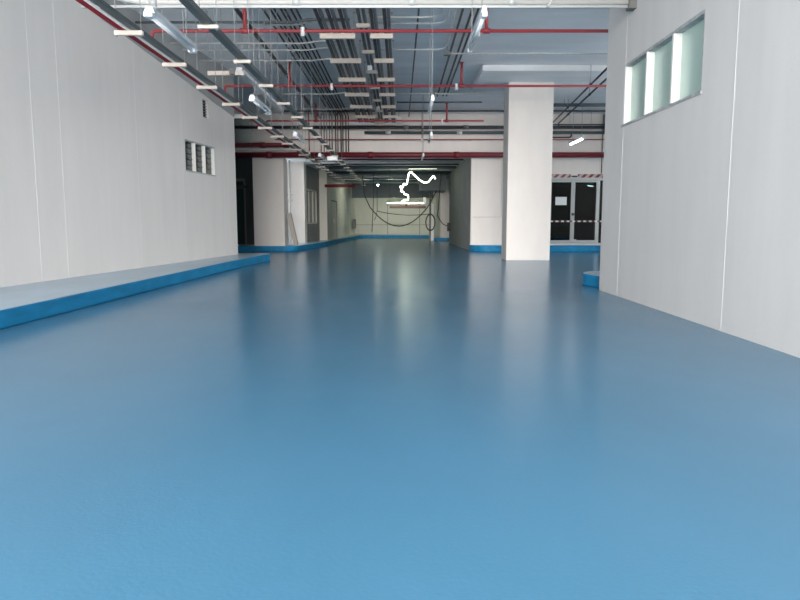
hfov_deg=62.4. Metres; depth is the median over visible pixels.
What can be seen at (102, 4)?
cable tray
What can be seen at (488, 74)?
panel
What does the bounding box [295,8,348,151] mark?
conduit
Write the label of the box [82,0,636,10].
pipe
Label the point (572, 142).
lamp
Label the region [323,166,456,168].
pipe
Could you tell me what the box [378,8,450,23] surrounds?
conduit
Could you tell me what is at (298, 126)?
pipe
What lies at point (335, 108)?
hanger
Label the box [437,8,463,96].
conduit
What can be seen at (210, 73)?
hanger
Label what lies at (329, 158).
junction box
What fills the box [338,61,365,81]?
hanger
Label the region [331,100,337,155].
hanger
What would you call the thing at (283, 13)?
conduit
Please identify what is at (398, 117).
box
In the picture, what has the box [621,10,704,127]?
window
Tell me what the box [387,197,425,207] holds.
lamp
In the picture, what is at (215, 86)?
hanger
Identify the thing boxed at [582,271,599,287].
pavement
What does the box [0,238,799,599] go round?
floor
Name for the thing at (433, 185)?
duct
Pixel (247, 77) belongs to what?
cable trunking
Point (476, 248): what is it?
pavement
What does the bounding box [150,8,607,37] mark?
pipe
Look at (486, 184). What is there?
wall
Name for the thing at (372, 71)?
hanger
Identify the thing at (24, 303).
pavement
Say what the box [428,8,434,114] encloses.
lamp
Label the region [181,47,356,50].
conduit
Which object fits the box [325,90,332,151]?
hanger
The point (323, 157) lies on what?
lamp
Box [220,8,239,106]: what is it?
hanger
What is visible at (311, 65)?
hanger
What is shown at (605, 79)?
drain pipe
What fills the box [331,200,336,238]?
door
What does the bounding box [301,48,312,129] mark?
hanger
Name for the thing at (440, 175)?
cable
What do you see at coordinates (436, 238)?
pavement
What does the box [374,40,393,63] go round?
hanger
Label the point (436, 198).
wall
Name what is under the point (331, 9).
conduit
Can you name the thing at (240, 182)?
door
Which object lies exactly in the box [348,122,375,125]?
box
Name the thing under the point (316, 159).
pipe
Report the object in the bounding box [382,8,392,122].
conduit
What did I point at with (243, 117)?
hanger
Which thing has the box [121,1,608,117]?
ceiling
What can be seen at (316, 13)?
conduit
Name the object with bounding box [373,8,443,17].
conduit
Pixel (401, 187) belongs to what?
light
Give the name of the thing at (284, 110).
conduit
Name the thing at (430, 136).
lamp
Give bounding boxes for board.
[286,213,298,244]
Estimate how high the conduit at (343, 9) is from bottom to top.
0.061 m
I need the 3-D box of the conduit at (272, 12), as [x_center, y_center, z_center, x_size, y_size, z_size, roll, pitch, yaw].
[-2.190,-4.464,12.562,0.036,1.258,19.998,0,7,0]
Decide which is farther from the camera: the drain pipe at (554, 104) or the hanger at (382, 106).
the drain pipe at (554, 104)
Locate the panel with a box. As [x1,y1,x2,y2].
[469,65,606,94]
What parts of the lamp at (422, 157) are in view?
rod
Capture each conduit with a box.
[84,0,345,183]
[135,18,349,23]
[170,40,354,43]
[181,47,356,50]
[199,58,329,60]
[252,92,367,94]
[262,8,332,149]
[263,21,349,25]
[269,8,335,151]
[270,108,349,109]
[273,8,336,114]
[279,8,341,151]
[283,8,343,151]
[284,110,604,111]
[290,8,346,151]
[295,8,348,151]
[312,8,359,122]
[317,8,361,119]
[324,8,365,122]
[329,8,367,122]
[337,8,371,122]
[342,8,373,122]
[356,8,379,119]
[361,8,382,119]
[368,8,386,122]
[372,8,388,122]
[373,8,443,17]
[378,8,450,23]
[381,8,456,50]
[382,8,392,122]
[386,8,394,122]
[396,93,485,94]
[397,102,481,102]
[408,8,419,116]
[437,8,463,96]
[442,8,473,95]
[446,8,479,96]
[451,53,606,54]
[501,159,502,216]
[601,134,602,173]
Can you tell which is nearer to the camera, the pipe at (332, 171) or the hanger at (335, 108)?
the hanger at (335, 108)
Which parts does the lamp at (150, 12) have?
rod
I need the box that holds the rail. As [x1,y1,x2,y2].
[553,124,604,124]
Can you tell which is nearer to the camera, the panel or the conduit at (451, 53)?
the conduit at (451, 53)
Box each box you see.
[229,68,234,74]
[327,151,337,160]
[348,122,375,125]
[384,122,395,125]
[396,112,401,122]
[444,46,450,55]
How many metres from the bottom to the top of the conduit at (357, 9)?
0.057 m
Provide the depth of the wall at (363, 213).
43.66 m
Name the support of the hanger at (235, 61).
hanging from the ceiling at (498, 18)
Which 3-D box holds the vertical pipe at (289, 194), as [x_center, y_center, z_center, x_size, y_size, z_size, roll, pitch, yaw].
[-3.940,-3.491,23.704,0.160,3.000,0.100,0,7,0]
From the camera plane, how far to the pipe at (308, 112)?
21.77 m
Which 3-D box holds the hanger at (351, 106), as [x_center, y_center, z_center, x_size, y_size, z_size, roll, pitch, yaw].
[-1.100,-5.652,18.696,0.624,0.463,0.060,0,7,0]
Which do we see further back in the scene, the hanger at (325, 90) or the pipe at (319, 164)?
the pipe at (319, 164)
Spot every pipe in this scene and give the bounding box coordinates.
[76,0,344,183]
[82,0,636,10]
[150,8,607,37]
[224,62,605,91]
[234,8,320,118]
[234,125,604,128]
[235,142,288,147]
[235,149,304,149]
[235,152,603,157]
[266,103,483,123]
[275,139,603,140]
[288,160,292,244]
[308,112,309,153]
[316,159,463,159]
[316,161,460,163]
[319,164,458,164]
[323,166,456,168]
[325,184,354,186]
[330,169,453,169]
[332,171,450,172]
[333,173,448,174]
[339,176,418,177]
[342,178,416,178]
[344,180,418,181]
[347,182,418,182]
[364,131,604,134]
[553,67,606,122]
[553,103,605,106]
[558,77,606,126]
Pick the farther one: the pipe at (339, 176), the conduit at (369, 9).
the pipe at (339, 176)
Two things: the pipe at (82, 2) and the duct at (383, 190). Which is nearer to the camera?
the pipe at (82, 2)
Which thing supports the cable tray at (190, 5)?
on the hanger at (199, 26)
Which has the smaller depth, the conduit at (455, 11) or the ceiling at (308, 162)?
the conduit at (455, 11)
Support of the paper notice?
attached to the door at (584, 195)
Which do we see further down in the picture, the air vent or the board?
the board
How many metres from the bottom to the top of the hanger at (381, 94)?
0.459 m
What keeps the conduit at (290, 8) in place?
attached to the beam
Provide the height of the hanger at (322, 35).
0.463 m
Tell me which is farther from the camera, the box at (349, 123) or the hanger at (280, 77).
the box at (349, 123)
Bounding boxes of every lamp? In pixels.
[143,0,196,53]
[249,8,270,114]
[293,74,305,142]
[318,106,325,160]
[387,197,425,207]
[421,91,423,160]
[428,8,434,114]
[428,110,432,142]
[431,51,431,95]
[467,0,486,53]
[569,107,585,144]
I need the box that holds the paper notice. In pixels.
[555,197,566,204]
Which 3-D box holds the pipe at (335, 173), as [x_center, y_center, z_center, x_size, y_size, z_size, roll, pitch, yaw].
[-0.435,-5.992,31.363,5.530,0.057,0.060,0,7,0]
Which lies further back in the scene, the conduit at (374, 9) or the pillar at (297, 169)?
the pillar at (297, 169)
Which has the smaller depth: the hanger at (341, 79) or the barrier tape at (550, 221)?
the hanger at (341, 79)
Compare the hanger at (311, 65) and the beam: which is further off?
the beam
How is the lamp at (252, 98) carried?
hanging from the ceiling at (498, 18)
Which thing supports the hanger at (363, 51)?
hanging from the ceiling at (498, 18)
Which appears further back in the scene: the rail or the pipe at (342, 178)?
the pipe at (342, 178)
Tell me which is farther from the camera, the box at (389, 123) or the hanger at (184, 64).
the box at (389, 123)
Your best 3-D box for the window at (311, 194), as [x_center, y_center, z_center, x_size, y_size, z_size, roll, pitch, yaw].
[-3.797,-3.939,27.880,0.100,1.440,2.400,0,7,4]
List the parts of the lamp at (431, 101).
rod, rod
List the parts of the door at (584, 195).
pane, pane, pane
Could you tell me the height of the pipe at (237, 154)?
0.216 m
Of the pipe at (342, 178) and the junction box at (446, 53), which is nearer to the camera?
the junction box at (446, 53)
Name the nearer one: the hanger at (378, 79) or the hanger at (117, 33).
the hanger at (117, 33)
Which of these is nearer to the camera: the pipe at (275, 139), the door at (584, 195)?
the pipe at (275, 139)
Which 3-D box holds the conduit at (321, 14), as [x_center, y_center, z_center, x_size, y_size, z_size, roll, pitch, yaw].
[-1.265,-4.856,12.793,0.064,0.061,18.550,0,7,0]
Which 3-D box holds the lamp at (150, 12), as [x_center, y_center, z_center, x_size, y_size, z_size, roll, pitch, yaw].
[-2.260,-3.523,6.461,0.100,1.820,1.320,0,7,0]
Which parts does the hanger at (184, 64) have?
rod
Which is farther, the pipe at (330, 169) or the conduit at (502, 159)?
the pipe at (330, 169)
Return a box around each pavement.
[0,253,269,328]
[434,236,448,240]
[469,244,600,251]
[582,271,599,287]
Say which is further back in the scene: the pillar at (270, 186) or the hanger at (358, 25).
the pillar at (270, 186)
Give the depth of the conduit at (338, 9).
12.83 m
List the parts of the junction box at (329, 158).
casing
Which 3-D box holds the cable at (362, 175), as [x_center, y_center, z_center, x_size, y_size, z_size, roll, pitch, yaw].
[-0.026,-4.907,32.675,3.697,2.528,0.100,0,7,0]
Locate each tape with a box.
[550,221,601,221]
[552,174,570,177]
[578,174,602,177]
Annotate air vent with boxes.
[202,100,206,117]
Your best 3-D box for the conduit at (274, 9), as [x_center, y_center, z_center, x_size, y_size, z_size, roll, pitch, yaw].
[-2.120,-4.464,12.562,0.036,1.258,19.998,0,7,0]
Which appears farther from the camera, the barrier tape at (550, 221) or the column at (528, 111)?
the barrier tape at (550, 221)
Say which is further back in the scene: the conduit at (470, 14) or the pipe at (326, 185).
the pipe at (326, 185)
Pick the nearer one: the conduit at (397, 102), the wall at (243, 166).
the conduit at (397, 102)
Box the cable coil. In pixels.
[425,191,434,230]
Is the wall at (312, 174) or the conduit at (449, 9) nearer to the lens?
the conduit at (449, 9)
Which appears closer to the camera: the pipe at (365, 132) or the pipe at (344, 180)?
the pipe at (365, 132)
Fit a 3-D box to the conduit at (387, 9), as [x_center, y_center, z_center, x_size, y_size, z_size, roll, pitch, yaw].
[-0.185,-4.850,12.794,0.060,0.057,18.550,0,7,0]
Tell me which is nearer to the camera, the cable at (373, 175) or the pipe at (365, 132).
the pipe at (365, 132)
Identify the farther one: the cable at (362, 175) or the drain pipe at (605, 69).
the cable at (362, 175)
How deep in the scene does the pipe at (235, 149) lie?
22.15 m
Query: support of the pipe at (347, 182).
attached to the ceiling at (308, 162)
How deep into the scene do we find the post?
35.71 m
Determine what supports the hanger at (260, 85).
hanging from the ceiling at (498, 18)
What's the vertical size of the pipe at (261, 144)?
0.186 m
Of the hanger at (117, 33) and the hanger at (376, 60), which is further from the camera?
the hanger at (376, 60)
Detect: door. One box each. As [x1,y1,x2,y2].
[236,178,247,244]
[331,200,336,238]
[550,176,602,243]
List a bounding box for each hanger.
[114,0,143,36]
[161,8,186,67]
[195,10,216,89]
[197,0,218,29]
[206,10,244,75]
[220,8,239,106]
[233,0,250,63]
[240,28,257,118]
[256,48,271,129]
[258,8,272,87]
[269,64,283,137]
[276,8,289,105]
[280,77,293,144]
[290,28,302,118]
[290,89,301,150]
[298,98,308,155]
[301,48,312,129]
[311,65,320,137]
[319,78,327,145]
[320,12,354,39]
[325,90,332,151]
[330,40,360,63]
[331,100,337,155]
[335,108,342,160]
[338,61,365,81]
[345,78,368,96]
[350,92,371,108]
[355,103,374,118]
[356,12,369,28]
[362,40,373,53]
[367,66,376,73]
[370,12,392,39]
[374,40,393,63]
[377,61,394,81]
[380,82,394,96]
[381,92,395,108]
[383,103,395,118]
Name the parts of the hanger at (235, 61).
rod, rod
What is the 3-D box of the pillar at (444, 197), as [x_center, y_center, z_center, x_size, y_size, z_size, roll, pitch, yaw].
[2.550,-4.961,36.017,0.700,3.200,0.700,0,7,0]
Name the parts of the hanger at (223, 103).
rod, rod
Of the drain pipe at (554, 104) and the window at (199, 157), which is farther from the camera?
the drain pipe at (554, 104)
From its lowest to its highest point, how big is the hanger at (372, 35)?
0.459 m
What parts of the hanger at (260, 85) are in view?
rod, rod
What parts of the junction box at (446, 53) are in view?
casing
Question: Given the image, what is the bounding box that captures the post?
[429,193,433,240]
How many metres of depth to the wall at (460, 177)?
26.39 m
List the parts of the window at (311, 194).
pane, pane, pane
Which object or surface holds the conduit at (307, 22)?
attached to the hanger at (322, 35)
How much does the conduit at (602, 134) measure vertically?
1.400 m
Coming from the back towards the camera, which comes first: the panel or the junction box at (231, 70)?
the panel
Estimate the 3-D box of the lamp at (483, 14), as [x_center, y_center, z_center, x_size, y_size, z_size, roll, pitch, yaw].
[0.760,-3.523,6.461,0.056,1.820,1.320,0,7,0]
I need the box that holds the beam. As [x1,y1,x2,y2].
[251,114,604,158]
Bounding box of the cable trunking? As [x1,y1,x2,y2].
[236,67,283,110]
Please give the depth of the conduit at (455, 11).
13.47 m
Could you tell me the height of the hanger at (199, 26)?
1.682 m
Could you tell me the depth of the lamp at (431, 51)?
14.23 m
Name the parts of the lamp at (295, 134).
rod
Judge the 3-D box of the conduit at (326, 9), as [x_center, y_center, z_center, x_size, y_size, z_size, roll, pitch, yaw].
[-1.150,-4.856,12.793,0.064,0.061,18.550,0,7,0]
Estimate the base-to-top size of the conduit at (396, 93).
0.048 m
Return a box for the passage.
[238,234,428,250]
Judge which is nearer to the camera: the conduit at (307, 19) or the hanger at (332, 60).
the conduit at (307, 19)
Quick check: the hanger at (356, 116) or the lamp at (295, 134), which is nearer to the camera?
the lamp at (295, 134)
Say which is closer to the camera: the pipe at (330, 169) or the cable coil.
the pipe at (330, 169)
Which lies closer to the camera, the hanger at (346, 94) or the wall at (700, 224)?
the wall at (700, 224)
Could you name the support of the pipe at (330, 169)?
attached to the ceiling at (308, 162)
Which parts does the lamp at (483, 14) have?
rod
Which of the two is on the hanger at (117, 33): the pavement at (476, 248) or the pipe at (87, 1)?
the pipe at (87, 1)
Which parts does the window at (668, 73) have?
pane, pane, pane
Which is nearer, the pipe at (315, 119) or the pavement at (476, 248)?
the pipe at (315, 119)
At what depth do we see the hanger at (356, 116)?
20.47 m
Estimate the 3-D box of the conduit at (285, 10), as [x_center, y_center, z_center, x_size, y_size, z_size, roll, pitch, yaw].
[-1.945,-4.464,12.562,0.036,1.258,19.998,0,7,0]
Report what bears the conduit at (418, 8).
attached to the beam
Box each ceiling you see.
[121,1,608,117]
[235,148,465,183]
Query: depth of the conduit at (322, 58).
14.10 m
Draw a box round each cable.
[362,175,436,226]
[372,175,373,226]
[437,175,446,225]
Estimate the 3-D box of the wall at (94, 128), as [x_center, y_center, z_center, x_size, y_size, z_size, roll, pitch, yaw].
[-5.194,-2.186,7.204,0.232,4.650,18.900,1,7,6]
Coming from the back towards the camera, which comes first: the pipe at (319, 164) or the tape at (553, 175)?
the pipe at (319, 164)
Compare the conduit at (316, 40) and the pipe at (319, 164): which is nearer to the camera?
the conduit at (316, 40)
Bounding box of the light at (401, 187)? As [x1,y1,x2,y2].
[400,169,435,201]
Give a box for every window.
[185,139,215,176]
[306,188,316,223]
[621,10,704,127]
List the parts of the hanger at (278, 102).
rod, rod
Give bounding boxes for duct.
[352,184,432,197]
[419,175,446,192]
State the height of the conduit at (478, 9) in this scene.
0.044 m
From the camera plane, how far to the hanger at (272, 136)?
15.52 m
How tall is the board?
1.164 m
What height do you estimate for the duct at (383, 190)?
0.840 m
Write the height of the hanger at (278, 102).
1.682 m
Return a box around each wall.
[0,0,237,287]
[234,118,253,244]
[306,165,319,241]
[328,173,354,239]
[355,198,431,233]
[432,193,439,236]
[449,158,470,249]
[470,158,603,244]
[599,0,799,357]
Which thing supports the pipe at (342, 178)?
attached to the ceiling at (308, 162)
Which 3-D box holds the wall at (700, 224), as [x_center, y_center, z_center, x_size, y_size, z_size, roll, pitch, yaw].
[3.090,-1.770,3.683,0.280,4.650,11.731,0,7,0]
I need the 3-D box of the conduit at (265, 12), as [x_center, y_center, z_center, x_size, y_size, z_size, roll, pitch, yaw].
[-2.310,-4.464,12.562,0.036,1.258,19.998,0,7,0]
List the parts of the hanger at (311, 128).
rod, rod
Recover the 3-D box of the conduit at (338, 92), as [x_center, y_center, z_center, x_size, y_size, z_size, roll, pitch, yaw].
[-2.427,-5.556,17.787,3.147,0.044,0.177,0,7,4]
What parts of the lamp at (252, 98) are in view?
rod, rod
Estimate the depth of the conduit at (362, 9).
13.84 m
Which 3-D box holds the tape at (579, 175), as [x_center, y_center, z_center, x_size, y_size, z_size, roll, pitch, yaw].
[6.550,-4.258,22.650,0.900,0.120,0.010,0,7,0]
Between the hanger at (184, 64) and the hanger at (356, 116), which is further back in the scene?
the hanger at (356, 116)
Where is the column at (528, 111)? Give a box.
[501,82,553,259]
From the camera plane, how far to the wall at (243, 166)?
23.62 m
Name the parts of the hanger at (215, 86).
rod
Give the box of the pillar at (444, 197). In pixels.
[440,179,449,237]
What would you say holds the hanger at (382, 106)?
hanging from the ceiling at (498, 18)
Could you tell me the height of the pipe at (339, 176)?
0.114 m
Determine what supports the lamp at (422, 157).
hanging from the ceiling at (498, 18)
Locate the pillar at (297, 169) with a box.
[287,162,306,242]
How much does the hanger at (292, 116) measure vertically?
1.682 m
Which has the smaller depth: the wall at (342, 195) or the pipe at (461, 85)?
the pipe at (461, 85)
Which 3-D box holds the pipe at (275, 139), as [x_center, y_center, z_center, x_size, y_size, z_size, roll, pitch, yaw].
[1.400,-5.423,22.369,11.200,0.034,0.298,0,7,0]
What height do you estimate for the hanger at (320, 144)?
1.682 m
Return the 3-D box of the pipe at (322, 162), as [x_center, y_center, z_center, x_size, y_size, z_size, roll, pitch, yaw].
[-0.435,-5.244,25.158,5.530,0.086,0.090,0,7,0]
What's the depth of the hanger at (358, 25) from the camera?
11.56 m
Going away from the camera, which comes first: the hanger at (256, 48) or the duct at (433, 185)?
the hanger at (256, 48)
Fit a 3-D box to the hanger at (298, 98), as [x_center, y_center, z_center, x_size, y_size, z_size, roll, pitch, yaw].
[-2.890,-5.157,19.721,0.304,1.686,0.045,0,7,0]
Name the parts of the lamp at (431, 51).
rod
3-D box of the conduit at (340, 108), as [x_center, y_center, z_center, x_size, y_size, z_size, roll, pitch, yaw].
[-2.427,-5.838,20.171,3.146,0.036,0.169,0,7,4]
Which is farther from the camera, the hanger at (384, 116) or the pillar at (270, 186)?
the pillar at (270, 186)
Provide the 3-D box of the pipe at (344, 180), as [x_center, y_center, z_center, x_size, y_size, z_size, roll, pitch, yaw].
[-0.550,-6.582,36.480,5.300,0.086,0.090,0,7,0]
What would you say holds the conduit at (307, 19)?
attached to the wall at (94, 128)
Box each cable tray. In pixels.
[90,0,347,183]
[179,0,364,184]
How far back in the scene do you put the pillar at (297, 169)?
25.73 m
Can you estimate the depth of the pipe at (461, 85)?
15.22 m
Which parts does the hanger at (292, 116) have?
rod, rod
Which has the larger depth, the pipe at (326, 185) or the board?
the pipe at (326, 185)
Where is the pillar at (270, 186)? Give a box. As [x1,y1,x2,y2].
[252,158,288,245]

